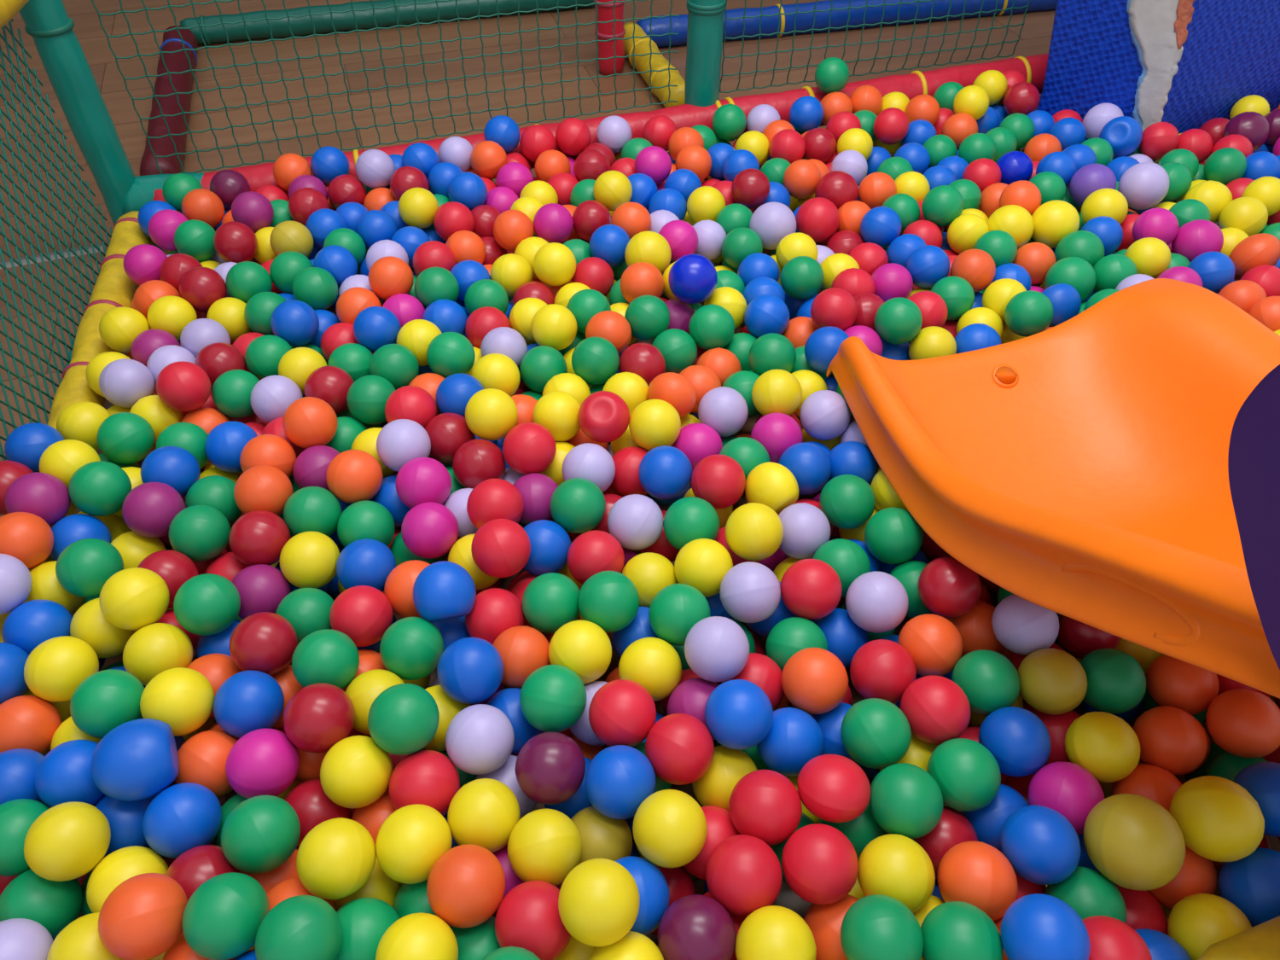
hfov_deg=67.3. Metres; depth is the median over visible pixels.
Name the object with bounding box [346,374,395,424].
ball
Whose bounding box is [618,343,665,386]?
ball
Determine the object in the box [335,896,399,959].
ball
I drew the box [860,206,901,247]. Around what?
ball
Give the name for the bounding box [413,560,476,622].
ball
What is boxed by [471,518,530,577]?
ball
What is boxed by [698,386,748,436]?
ball
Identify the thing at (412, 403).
ball
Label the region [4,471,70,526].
ball
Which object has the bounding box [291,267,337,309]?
ball
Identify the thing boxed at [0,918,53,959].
ball
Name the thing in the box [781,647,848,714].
ball
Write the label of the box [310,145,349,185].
ball
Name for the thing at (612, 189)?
ball
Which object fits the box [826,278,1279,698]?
slide
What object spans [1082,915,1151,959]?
ball
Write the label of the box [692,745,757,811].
ball
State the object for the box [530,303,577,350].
ball
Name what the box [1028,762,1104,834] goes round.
ball
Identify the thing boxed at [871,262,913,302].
ball
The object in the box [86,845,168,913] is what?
ball
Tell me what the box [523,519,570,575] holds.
ball
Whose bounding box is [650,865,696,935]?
ball
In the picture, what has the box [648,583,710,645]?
ball
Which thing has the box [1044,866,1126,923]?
ball
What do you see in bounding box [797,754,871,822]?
ball
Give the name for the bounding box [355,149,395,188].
ball
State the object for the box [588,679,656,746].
ball
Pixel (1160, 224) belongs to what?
ball
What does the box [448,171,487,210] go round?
ball
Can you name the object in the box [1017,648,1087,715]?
ball
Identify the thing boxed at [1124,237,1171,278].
ball
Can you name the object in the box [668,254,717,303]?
ball
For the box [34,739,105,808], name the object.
ball
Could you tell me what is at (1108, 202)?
ball
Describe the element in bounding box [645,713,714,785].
ball
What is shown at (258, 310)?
ball
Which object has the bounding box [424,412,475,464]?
ball
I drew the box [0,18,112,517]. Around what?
safety net
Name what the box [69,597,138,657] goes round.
ball
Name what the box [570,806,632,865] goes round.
ball
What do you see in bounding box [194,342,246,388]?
ball
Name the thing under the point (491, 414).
ball
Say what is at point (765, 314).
ball
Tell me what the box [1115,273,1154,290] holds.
ball
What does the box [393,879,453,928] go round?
ball
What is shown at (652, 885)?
ball
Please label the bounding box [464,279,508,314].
ball
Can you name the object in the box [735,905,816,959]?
ball
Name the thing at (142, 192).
corner sleeve
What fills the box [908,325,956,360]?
ball
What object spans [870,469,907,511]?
ball
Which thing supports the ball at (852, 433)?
on the balls at (969, 139)
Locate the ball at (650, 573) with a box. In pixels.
[622,552,678,607]
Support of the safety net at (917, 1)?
attached to the post at (705, 17)
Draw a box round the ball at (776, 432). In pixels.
[750,413,802,463]
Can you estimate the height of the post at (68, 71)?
1.460 m
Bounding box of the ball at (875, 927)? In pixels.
[840,894,923,959]
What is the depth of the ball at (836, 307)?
1.43 m
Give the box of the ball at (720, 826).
[683,805,740,880]
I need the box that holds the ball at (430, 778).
[388,750,459,815]
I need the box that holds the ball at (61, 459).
[38,439,100,488]
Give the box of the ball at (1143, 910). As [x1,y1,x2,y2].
[1113,883,1168,935]
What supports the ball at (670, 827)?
on the balls at (969, 139)
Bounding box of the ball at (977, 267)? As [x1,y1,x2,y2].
[950,249,995,292]
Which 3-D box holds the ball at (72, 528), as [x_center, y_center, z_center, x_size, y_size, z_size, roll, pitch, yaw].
[-0.700,0.077,1.202,0.070,0.070,0.070,22,50,20]
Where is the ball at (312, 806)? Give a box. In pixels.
[284,779,351,849]
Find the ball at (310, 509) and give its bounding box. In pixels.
[283,486,342,536]
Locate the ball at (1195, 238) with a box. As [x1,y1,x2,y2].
[1171,219,1223,261]
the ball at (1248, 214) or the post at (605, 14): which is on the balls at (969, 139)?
the ball at (1248, 214)
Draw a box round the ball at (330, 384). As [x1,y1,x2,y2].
[304,366,354,414]
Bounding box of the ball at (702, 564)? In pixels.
[674,538,733,597]
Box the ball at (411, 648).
[379,616,443,680]
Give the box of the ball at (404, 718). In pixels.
[367,683,439,755]
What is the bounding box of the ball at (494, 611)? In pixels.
[465,587,525,644]
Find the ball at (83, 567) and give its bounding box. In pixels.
[55,538,123,598]
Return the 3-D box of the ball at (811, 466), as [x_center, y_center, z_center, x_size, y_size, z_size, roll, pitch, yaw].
[0.218,-0.015,1.273,0.070,0.070,0.070,20,49,19]
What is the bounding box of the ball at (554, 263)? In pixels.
[533,242,575,286]
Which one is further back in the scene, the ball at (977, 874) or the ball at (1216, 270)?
the ball at (1216, 270)
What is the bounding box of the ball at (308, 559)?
[279,531,339,588]
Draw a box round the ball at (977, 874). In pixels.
[936,841,1018,921]
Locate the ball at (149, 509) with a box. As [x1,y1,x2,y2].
[122,482,185,537]
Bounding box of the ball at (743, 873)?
[705,834,782,916]
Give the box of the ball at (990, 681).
[951,649,1020,715]
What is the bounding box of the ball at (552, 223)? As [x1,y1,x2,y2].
[533,203,573,243]
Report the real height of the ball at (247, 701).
0.070 m
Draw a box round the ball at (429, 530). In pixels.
[401,501,459,558]
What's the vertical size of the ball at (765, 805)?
0.070 m
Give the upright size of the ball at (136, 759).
0.068 m
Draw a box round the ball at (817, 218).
[795,197,839,242]
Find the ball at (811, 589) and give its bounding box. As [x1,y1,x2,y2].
[779,558,842,619]
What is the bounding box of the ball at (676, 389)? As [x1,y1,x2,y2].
[647,372,696,418]
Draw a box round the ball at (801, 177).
[783,159,820,198]
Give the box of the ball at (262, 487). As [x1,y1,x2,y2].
[233,465,292,516]
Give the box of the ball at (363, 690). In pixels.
[345,669,404,735]
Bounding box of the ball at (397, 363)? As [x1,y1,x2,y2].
[369,343,418,389]
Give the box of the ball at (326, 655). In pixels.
[291,628,359,689]
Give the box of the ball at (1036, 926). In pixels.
[1000,893,1090,959]
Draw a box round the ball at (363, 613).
[329,585,392,646]
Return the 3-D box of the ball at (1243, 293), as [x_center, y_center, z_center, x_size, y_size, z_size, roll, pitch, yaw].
[0.957,-0.283,1.531,0.070,0.070,0.070,13,47,12]
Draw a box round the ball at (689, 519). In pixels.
[663,496,719,550]
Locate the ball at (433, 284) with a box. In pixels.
[414,267,459,308]
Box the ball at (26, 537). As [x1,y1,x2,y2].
[0,512,53,569]
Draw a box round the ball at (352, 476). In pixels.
[325,449,383,503]
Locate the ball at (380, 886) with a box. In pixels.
[333,857,402,911]
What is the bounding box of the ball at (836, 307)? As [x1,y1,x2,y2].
[810,287,857,331]
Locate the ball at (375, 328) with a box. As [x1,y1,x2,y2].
[353,306,401,352]
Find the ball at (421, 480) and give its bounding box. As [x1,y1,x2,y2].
[395,457,451,508]
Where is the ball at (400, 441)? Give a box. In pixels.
[376,418,430,471]
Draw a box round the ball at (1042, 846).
[1000,804,1080,884]
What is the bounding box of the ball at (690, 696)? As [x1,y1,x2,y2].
[666,677,718,740]
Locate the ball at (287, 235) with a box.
[269,221,313,257]
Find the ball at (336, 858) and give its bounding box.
[296,817,376,900]
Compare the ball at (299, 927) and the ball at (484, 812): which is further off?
the ball at (484, 812)
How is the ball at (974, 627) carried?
on the balls at (969, 139)
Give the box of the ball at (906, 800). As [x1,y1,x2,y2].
[868,762,942,838]
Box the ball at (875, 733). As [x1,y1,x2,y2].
[840,698,911,768]
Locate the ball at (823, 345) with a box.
[804,326,849,374]
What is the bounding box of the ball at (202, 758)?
[174,729,238,797]
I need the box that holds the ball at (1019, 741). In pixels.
[978,706,1051,776]
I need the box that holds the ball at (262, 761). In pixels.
[225,728,299,798]
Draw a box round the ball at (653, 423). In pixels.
[628,399,680,450]
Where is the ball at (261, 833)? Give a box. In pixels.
[221,795,300,873]
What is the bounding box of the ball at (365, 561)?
[336,538,395,592]
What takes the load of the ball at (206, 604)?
on the balls at (969, 139)
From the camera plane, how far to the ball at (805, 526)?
1.17 m
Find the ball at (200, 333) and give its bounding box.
[180,318,230,358]
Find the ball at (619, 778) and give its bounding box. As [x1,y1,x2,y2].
[584,744,656,819]
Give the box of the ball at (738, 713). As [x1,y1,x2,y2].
[704,679,773,750]
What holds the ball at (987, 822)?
on the balls at (969, 139)
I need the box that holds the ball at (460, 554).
[448,533,499,590]
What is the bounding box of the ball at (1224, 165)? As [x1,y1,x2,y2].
[1203,147,1246,185]
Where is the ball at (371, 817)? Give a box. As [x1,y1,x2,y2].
[351,789,395,845]
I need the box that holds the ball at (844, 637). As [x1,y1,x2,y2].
[812,608,867,668]
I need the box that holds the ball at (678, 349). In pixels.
[651,328,697,373]
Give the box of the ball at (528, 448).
[502,422,556,475]
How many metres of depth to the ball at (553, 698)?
0.98 m
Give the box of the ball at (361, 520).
[337,500,395,546]
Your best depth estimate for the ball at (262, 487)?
1.19 m
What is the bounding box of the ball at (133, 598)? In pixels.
[98,567,169,630]
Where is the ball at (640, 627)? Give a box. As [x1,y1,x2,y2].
[611,606,660,657]
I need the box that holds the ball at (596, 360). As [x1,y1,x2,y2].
[571,336,619,384]
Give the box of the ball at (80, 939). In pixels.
[46,912,122,959]
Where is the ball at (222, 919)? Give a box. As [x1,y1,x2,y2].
[182,872,269,959]
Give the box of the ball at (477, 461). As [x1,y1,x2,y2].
[452,438,506,488]
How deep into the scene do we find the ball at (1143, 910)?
0.90 m
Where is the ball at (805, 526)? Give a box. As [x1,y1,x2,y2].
[778,502,830,558]
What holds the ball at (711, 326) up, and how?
on the balls at (969, 139)
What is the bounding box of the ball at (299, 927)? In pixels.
[255,895,342,959]
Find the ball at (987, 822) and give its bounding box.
[960,783,1029,852]
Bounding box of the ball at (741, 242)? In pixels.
[721,226,762,268]
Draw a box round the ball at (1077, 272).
[1044,256,1096,301]
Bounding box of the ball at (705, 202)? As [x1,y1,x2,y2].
[686,186,725,223]
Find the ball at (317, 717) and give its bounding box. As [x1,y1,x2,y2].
[283,682,354,753]
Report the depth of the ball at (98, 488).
1.19 m
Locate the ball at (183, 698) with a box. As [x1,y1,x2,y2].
[139,667,214,736]
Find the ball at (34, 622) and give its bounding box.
[1,599,72,655]
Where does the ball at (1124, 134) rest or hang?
on the balls at (969, 139)
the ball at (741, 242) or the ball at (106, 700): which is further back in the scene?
the ball at (741, 242)
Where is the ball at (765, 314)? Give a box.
[744,294,789,337]
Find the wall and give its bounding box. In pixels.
[1035,0,1279,161]
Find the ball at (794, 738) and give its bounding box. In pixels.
[756,707,823,776]
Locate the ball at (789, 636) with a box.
[765,616,827,671]
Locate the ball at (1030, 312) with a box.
[1004,290,1053,337]
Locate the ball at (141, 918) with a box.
[98,872,187,959]
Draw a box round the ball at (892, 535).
[864,507,923,564]
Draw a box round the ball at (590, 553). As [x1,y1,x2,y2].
[567,529,624,584]
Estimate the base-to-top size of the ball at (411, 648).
0.070 m
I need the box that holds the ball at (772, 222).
[749,201,796,250]
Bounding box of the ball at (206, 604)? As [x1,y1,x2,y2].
[173,573,240,635]
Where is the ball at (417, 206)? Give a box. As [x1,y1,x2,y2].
[398,187,438,228]
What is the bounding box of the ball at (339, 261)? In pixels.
[313,244,357,288]
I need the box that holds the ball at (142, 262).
[123,244,167,285]
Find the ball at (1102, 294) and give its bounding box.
[1083,289,1119,310]
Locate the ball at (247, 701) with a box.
[213,670,284,738]
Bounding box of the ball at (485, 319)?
[465,306,511,349]
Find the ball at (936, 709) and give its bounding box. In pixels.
[900,675,970,744]
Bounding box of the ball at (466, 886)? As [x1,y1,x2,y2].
[426,843,505,928]
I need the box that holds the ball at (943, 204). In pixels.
[921,185,963,226]
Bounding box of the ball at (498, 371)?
[471,353,520,396]
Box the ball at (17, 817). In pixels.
[0,798,49,876]
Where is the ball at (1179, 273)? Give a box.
[1157,266,1202,286]
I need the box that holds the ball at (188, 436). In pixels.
[155,422,209,469]
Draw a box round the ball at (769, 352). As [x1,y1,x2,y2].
[748,332,796,376]
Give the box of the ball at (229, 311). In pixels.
[206,296,251,342]
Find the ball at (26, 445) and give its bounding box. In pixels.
[4,422,64,472]
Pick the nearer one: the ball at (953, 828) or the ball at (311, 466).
the ball at (953, 828)
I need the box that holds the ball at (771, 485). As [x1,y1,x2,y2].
[744,461,798,514]
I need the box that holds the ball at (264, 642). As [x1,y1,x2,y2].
[229,611,297,674]
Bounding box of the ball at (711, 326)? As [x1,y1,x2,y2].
[688,304,734,350]
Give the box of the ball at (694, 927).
[657,894,736,959]
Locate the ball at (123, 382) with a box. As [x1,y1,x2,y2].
[98,358,154,407]
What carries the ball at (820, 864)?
on the balls at (969, 139)
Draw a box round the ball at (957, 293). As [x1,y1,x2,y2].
[930,276,974,320]
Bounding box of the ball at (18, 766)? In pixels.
[0,748,44,804]
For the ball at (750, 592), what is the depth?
1.08 m
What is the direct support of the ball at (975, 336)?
on the balls at (969, 139)
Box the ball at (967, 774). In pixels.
[926,738,1000,811]
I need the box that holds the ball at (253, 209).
[231,191,273,232]
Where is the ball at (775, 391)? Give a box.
[751,369,802,415]
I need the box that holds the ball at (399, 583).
[384,559,430,617]
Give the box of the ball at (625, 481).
[610,446,648,496]
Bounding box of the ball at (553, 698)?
[519,664,587,732]
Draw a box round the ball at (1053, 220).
[1031,199,1079,248]
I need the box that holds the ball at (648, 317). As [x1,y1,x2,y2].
[624,295,669,341]
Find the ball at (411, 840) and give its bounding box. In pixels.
[375,803,452,884]
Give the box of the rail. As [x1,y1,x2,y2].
[0,0,29,29]
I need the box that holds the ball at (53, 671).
[23,635,98,702]
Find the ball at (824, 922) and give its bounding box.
[803,894,858,959]
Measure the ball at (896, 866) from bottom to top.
0.070 m
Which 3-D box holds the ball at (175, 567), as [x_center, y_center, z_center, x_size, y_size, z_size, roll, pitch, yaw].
[-0.565,0.118,1.147,0.070,0.070,0.070,10,47,9]
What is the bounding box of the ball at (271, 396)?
[250,375,302,423]
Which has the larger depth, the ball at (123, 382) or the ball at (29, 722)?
the ball at (123, 382)
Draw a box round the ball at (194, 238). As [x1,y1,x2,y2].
[174,219,215,261]
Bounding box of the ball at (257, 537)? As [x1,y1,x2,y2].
[228,510,290,565]
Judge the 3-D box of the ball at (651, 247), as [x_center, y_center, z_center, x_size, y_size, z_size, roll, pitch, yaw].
[0.013,-0.372,1.589,0.077,0.077,0.077,19,49,17]
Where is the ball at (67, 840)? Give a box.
[23,801,110,881]
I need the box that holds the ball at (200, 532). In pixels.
[168,505,230,561]
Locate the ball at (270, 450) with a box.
[239,434,296,478]
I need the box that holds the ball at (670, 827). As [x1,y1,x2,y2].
[632,789,707,867]
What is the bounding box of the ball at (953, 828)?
[911,805,977,878]
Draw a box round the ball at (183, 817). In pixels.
[142,782,221,858]
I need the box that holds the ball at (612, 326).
[585,310,631,354]
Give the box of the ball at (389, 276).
[368,256,413,300]
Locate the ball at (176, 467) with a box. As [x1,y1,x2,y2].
[140,446,200,497]
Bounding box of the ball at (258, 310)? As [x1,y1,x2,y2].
[244,291,286,335]
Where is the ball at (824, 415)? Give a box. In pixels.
[799,389,850,440]
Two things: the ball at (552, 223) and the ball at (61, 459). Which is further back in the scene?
the ball at (552, 223)
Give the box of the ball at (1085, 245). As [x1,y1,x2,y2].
[1054,230,1104,267]
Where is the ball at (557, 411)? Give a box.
[532,390,581,442]
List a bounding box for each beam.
[0,210,154,642]
[139,25,197,175]
[152,52,1048,209]
[180,0,595,45]
[623,22,685,107]
[636,0,1057,46]
[1198,915,1279,959]
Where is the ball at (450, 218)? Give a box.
[433,201,474,241]
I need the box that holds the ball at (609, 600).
[577,570,639,632]
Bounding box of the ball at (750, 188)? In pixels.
[731,168,769,209]
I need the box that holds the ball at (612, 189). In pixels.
[593,170,632,210]
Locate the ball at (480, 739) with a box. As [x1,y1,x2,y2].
[445,704,514,774]
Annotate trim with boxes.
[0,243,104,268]
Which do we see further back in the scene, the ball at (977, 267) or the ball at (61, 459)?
the ball at (977, 267)
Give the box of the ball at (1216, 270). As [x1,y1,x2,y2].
[1187,251,1235,293]
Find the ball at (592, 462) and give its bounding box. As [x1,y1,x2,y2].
[561,442,615,492]
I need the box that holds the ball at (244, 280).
[225,261,272,303]
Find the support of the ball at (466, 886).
on the balls at (969, 139)
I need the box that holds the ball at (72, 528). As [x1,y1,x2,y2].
[50,513,111,560]
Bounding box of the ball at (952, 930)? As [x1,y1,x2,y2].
[920,901,1003,959]
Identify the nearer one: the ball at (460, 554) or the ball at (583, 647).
the ball at (583, 647)
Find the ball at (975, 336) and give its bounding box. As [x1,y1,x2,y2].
[954,323,1001,353]
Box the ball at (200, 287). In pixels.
[179,267,226,311]
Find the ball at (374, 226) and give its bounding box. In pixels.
[355,209,397,249]
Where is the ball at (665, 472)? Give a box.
[638,445,692,499]
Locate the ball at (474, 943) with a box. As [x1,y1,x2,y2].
[451,916,500,959]
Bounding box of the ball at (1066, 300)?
[1041,283,1081,325]
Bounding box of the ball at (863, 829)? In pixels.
[819,803,888,860]
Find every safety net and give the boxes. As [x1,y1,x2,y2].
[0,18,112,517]
[91,0,679,174]
[719,0,1029,93]
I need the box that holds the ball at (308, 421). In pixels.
[282,396,337,448]
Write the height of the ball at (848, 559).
0.070 m
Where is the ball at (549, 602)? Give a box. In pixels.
[522,572,580,633]
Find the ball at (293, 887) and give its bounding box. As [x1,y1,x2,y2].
[266,877,335,910]
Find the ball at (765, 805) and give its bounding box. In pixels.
[728,769,802,845]
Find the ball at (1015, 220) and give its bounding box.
[986,204,1034,249]
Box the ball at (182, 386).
[156,360,211,411]
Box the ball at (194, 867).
[165,844,242,901]
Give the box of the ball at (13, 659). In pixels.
[0,642,29,703]
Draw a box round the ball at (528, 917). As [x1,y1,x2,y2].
[494,880,571,959]
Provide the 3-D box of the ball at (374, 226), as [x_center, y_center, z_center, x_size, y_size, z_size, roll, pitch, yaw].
[-0.458,-0.435,1.677,0.070,0.070,0.070,14,48,13]
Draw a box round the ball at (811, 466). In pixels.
[778,442,831,494]
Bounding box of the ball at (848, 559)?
[812,538,870,597]
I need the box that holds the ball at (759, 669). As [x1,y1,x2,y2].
[721,652,784,710]
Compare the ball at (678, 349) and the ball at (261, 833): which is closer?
the ball at (261, 833)
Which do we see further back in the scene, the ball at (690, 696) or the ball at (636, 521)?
the ball at (636, 521)
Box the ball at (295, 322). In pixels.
[270,299,319,346]
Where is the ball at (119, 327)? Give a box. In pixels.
[98,306,150,352]
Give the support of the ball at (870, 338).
on the balls at (969, 139)
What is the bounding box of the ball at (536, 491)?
[513,473,558,525]
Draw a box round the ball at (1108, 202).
[1080,188,1128,224]
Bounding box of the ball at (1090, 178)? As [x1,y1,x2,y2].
[1069,163,1116,206]
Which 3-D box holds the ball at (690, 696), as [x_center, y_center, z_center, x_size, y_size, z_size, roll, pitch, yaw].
[0.064,0.250,1.042,0.070,0.070,0.070,21,50,19]
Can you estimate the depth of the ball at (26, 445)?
1.25 m
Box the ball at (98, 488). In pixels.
[68,460,131,516]
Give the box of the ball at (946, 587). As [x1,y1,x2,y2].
[917,556,981,617]
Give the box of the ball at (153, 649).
[122,622,192,686]
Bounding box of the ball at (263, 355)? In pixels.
[244,334,291,379]
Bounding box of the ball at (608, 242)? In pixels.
[589,224,629,267]
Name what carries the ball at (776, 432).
on the balls at (969, 139)
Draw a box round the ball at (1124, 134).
[1099,116,1142,157]
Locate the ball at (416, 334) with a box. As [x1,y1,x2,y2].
[396,319,442,366]
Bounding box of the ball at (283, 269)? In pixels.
[269,250,313,294]
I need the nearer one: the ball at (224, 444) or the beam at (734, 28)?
the ball at (224, 444)
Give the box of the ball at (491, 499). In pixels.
[466,478,523,529]
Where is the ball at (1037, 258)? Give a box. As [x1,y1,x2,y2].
[1012,242,1056,285]
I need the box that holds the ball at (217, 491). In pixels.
[185,475,242,525]
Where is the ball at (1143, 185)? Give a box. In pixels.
[1117,162,1169,209]
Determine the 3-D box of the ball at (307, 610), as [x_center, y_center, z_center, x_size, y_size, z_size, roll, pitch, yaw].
[-0.387,0.160,1.119,0.070,0.070,0.070,11,47,11]
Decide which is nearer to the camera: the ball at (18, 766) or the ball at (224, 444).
the ball at (18, 766)
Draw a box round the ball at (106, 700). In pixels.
[69,669,144,738]
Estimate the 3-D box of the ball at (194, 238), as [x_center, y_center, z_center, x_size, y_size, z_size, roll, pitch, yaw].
[-0.759,-0.409,1.644,0.070,0.070,0.070,-11,47,-10]
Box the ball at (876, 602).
[845,571,908,633]
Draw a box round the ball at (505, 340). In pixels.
[480,326,527,368]
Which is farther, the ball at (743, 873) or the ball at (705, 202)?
the ball at (705, 202)
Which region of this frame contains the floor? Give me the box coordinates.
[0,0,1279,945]
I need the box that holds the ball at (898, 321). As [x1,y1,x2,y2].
[873,297,922,344]
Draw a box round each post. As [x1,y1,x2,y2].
[19,0,162,250]
[593,0,625,75]
[684,0,726,180]
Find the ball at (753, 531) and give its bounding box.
[725,502,783,560]
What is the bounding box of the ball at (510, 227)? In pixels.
[493,209,534,251]
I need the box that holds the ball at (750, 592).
[719,561,780,622]
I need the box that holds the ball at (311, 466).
[292,445,339,492]
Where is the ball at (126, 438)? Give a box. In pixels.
[96,412,155,464]
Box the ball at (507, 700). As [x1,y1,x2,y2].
[484,687,542,753]
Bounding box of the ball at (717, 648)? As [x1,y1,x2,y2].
[684,616,749,681]
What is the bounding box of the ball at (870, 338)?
[843,325,882,355]
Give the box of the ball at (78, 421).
[56,401,110,450]
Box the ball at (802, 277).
[780,256,824,299]
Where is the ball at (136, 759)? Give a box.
[90,718,179,801]
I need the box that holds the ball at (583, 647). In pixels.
[548,620,611,684]
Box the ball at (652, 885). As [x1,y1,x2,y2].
[615,855,669,936]
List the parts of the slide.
panel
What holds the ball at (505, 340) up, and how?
on the balls at (969, 139)
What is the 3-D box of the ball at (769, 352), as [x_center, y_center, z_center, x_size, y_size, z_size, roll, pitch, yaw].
[0.195,-0.182,1.421,0.070,0.070,0.070,21,49,19]
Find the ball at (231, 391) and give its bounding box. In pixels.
[211,369,259,418]
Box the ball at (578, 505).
[549,477,605,533]
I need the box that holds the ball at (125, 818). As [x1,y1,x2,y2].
[95,794,157,855]
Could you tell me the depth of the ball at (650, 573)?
1.14 m
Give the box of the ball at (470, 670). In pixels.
[436,637,503,703]
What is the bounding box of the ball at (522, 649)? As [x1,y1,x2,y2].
[492,625,550,688]
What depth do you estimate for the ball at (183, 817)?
0.91 m
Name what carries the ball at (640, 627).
on the balls at (969, 139)
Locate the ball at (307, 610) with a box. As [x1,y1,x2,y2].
[275,587,334,645]
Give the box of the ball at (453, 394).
[435,372,483,417]
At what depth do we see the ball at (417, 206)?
1.66 m
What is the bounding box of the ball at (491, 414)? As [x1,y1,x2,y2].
[465,388,517,440]
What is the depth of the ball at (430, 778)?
0.94 m
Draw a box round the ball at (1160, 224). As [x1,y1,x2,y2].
[1132,207,1178,245]
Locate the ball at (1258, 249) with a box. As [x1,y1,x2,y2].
[1228,232,1279,277]
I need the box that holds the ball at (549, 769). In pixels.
[514,732,585,804]
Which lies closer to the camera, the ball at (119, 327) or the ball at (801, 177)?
the ball at (119, 327)
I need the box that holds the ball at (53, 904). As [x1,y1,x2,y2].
[0,868,82,940]
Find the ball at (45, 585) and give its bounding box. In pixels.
[23,560,86,614]
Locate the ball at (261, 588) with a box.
[231,564,290,619]
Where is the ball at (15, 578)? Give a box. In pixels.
[0,553,32,614]
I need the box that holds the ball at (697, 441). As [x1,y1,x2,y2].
[671,423,722,472]
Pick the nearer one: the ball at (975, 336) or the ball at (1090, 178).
the ball at (975, 336)
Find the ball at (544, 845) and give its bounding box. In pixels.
[507,808,581,885]
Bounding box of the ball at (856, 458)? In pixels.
[827,441,878,485]
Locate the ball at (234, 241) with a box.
[213,221,257,262]
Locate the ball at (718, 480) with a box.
[691,453,745,508]
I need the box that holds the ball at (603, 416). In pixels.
[577,390,629,442]
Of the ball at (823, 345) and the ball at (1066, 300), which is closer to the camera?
the ball at (823, 345)
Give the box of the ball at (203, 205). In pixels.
[181,188,224,227]
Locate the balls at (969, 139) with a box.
[0,57,1279,959]
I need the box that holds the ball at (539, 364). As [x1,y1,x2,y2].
[519,345,567,393]
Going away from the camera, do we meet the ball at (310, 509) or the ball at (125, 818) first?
the ball at (125, 818)
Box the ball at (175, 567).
[137,549,198,608]
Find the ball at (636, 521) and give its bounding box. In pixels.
[607,494,663,550]
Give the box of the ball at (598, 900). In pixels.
[558,858,639,946]
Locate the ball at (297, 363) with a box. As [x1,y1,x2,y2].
[278,347,327,395]
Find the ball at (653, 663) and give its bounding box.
[618,637,681,701]
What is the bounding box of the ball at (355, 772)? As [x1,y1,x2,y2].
[320,735,392,808]
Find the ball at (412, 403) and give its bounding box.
[384,385,436,428]
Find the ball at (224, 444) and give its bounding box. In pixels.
[204,421,257,472]
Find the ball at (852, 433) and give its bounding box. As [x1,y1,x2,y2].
[840,420,878,465]
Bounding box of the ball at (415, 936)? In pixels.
[375,912,458,959]
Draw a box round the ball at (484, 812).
[447,778,520,852]
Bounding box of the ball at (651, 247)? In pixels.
[624,231,671,273]
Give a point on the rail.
(8, 8)
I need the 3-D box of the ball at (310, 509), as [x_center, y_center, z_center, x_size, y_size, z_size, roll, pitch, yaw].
[-0.413,0.043,1.213,0.070,0.070,0.070,17,48,16]
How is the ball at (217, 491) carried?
on the balls at (969, 139)
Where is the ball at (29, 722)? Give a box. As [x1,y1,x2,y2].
[0,695,61,755]
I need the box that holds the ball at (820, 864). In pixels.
[781,823,858,904]
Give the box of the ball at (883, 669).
[849,639,916,703]
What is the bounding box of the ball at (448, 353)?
[426,331,475,378]
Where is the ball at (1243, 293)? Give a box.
[1218,279,1266,313]
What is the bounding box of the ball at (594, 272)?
[571,256,614,296]
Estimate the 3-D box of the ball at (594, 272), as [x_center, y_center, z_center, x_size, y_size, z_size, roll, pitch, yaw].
[-0.078,-0.334,1.597,0.070,0.070,0.070,10,47,10]
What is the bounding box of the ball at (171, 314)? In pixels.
[147,295,197,340]
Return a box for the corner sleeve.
[122,172,203,214]
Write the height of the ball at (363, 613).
0.070 m
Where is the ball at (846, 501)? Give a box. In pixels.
[819,474,875,529]
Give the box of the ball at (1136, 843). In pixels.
[1083,793,1185,890]
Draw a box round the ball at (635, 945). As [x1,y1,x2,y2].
[589,930,663,959]
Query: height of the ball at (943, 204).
0.070 m
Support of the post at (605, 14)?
on the floor
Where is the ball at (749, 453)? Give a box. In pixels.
[719,436,769,489]
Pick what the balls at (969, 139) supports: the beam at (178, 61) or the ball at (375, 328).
the ball at (375, 328)
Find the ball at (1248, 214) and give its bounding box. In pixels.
[1218,196,1268,236]
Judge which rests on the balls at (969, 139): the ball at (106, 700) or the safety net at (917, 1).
the ball at (106, 700)
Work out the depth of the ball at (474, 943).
0.86 m
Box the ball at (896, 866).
[857,833,935,913]
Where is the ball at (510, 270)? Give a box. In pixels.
[490,253,533,296]
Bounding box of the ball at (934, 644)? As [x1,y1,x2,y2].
[897,614,963,676]
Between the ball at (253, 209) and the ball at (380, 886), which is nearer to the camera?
the ball at (380, 886)
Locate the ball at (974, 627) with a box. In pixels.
[946,600,1003,657]
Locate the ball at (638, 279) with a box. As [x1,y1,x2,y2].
[620,261,663,302]
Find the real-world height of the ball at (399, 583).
0.070 m
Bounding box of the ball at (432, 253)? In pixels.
[413,240,455,275]
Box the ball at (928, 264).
[905,244,949,288]
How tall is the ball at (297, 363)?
0.070 m
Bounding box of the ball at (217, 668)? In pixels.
[186,653,243,717]

